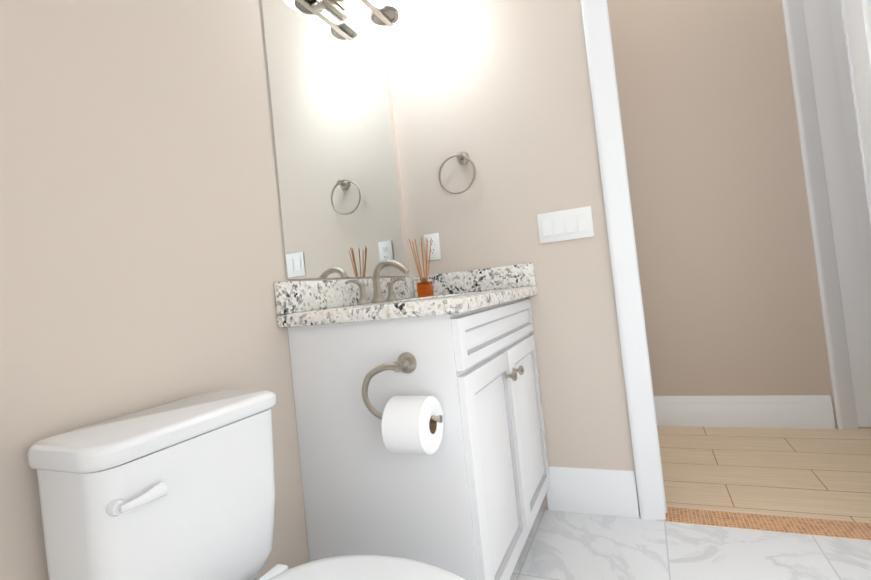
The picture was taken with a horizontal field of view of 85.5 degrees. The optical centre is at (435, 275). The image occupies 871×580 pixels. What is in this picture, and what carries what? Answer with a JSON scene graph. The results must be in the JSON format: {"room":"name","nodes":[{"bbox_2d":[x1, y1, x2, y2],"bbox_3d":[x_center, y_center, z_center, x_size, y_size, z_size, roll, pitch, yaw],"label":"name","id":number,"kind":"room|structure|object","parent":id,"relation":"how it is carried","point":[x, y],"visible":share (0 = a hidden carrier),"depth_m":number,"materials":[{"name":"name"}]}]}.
{"room":"bathroom","nodes":[
{"label":"bathroom","id":0,"kind":"room"},
{"bbox_2d":[0,0,409,579],"bbox_3d":[-0.800,-0.464,0.834,0.120,2.970,3.140,-7,-2,24],"label":"wall","id":1,"kind":"structure","parent":0,"point":[142,262],"depth_m":0.99,"materials":[{"name":"beige paint"}]},
{"bbox_2d":[261,0,405,278],"bbox_3d":[-0.333,-0.484,1.742,0.005,0.988,0.755,-7,-2,24],"label":"mirror","id":2,"kind":"object","parent":1,"relation":"attached to","point":[335,167],"visible":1,"depth_m":1.65,"materials":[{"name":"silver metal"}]},
{"bbox_2d":[320,0,398,26],"bbox_3d":[-0.319,-1.058,1.729,0.165,0.132,0.580,-7,-2,24],"label":"sconce","id":3,"kind":"object","parent":1,"relation":"attached to","point":[383,12],"visible":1,"depth_m":1.87,"materials":[{"name":"silver metal"}]},
{"bbox_2d":[385,0,639,515],"bbox_3d":[0.734,-0.592,1.809,1.920,2.970,0.120,-7,-2,24],"label":"wall","id":4,"kind":"structure","parent":0,"point":[499,92],"depth_m":1.90,"materials":[{"name":"beige paint"}]},
{"bbox_2d":[424,233,440,260],"bbox_3d":[-0.014,-0.125,2.072,0.070,0.115,0.008,-7,-2,24],"label":"electrical outlet plate","id":5,"kind":"object","parent":4,"relation":"attached to","point":[435,254],"visible":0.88,"depth_m":2.07,"materials":[{"name":"white plastic"}]},
{"bbox_2d":[438,152,475,193],"bbox_3d":[0.095,-0.433,1.996,0.167,0.184,0.052,-7,-2,24],"label":"towel ring","id":6,"kind":"object","parent":4,"relation":"attached to","point":[463,158],"visible":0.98,"depth_m":1.99,"materials":[{"name":"silver metal"}]},
{"bbox_2d":[537,206,593,243],"bbox_3d":[0.507,-0.195,1.841,0.207,0.117,0.013,-7,-2,24],"label":"switch plate","id":7,"kind":"object","parent":4,"relation":"attached to","point":[569,224],"visible":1,"depth_m":1.83,"materials":[{"name":"white plastic"}]},
{"bbox_2d":[547,466,639,518],"bbox_3d":[0.218,0.826,0.406,1.800,0.168,2.900,-7,-2,24],"label":"baseboard","id":8,"kind":"structure","parent":4,"relation":"attached to","point":[606,492],"depth_m":1.80,"materials":[{"name":"white wood"}]},
{"bbox_2d":[581,0,870,519],"bbox_3d":[1.065,-0.410,1.667,0.898,2.530,0.164,-7,-2,24],"label":"door frame","id":9,"kind":"structure","parent":4,"relation":"attached to","point":[627,299],"depth_m":1.75,"materials":[{"name":"white wood"}]},
{"bbox_2d":[510,426,870,579],"bbox_3d":[1.536,0.851,1.249,4.720,0.100,5.740,-7,-2,24],"label":"floor","id":10,"kind":"structure","parent":0,"point":[559,545],"depth_m":1.70,"materials":[{"name":"stone"}]},
{"bbox_2d":[27,390,466,579],"bbox_3d":[-0.236,0.599,0.772,0.724,0.736,0.403,-7,-2,24],"label":"toilet","id":11,"kind":"object","parent":10,"relation":"on","point":[183,489],"visible":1,"depth_m":0.80,"materials":[{"name":"white ceramic"}]},
{"bbox_2d":[274,263,549,579],"bbox_3d":[0.023,0.474,1.596,0.564,0.984,0.863,-7,-2,24],"label":"bathroom vanity","id":12,"kind":"object","parent":10,"relation":"on","point":[465,499],"visible":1,"depth_m":1.28,"materials":[{"name":"white wood"}]},
{"bbox_2d":[345,259,408,304],"bbox_3d":[-0.164,0.017,1.686,0.162,0.149,0.403,-7,-2,24],"label":"faucet","id":13,"kind":"object","parent":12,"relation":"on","point":[377,290],"visible":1,"depth_m":1.69,"materials":[{"name":"silver metal"}]},
{"bbox_2d":[362,352,443,454],"bbox_3d":[-0.084,0.311,1.141,0.213,0.229,0.134,-7,-2,24],"label":"toilet paper holder","id":14,"kind":"object","parent":12,"relation":"attached to","point":[412,424],"visible":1,"depth_m":1.09,"materials":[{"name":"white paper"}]},
{"bbox_2d":[409,237,433,296],"bbox_3d":[-0.055,-0.033,1.883,0.091,0.239,0.077,-7,-2,24],"label":"diffuser","id":15,"kind":"object","parent":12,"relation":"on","point":[424,287],"visible":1,"depth_m":1.87,"materials":[{"name":"orange glass"}]},
{"bbox_2d":[665,507,870,540],"bbox_3d":[1.185,0.847,1.603,0.738,0.002,0.112,-7,-2,24],"label":"threshold","id":16,"kind":"object","parent":10,"relation":"on","point":[827,528],"depth_m":1.61,"materials":[{"name":"wood"}]},
{"bbox_2d":[607,0,870,428],"bbox_3d":[1.768,-0.688,2.190,4.720,2.970,1.410,-7,-2,24],"label":"wall","id":17,"kind":"structure","parent":0,"point":[725,252],"depth_m":2.61,"materials":[{"name":"beige paint"}]},
{"bbox_2d":[654,395,834,428],"bbox_3d":[2.049,0.687,2.010,4.120,0.168,1.270,-7,-2,24],"label":"baseboard","id":18,"kind":"structure","parent":17,"relation":"attached to","point":[793,411],"depth_m":2.56,"materials":[{"name":"white wood"}]},
{"bbox_2d":[781,0,870,428],"bbox_3d":[1.911,-0.448,2.594,2.075,2.490,0.282,-7,-2,24],"label":"door frame","id":19,"kind":"structure","parent":17,"relation":"attached to","point":[829,143],"depth_m":2.40,"materials":[{"name":"white wood"}]},
{"bbox_2d":[847,0,870,175],"bbox_3d":[1.192,-0.395,1.138,0.172,2.418,0.759,-7,-2,28],"label":"door","id":20,"kind":"structure","parent":17,"relation":"in","point":[859,11],"depth_m":1.43,"materials":[{"name":"white painted wood"},{"name":"brushed nickel"}]}
]}

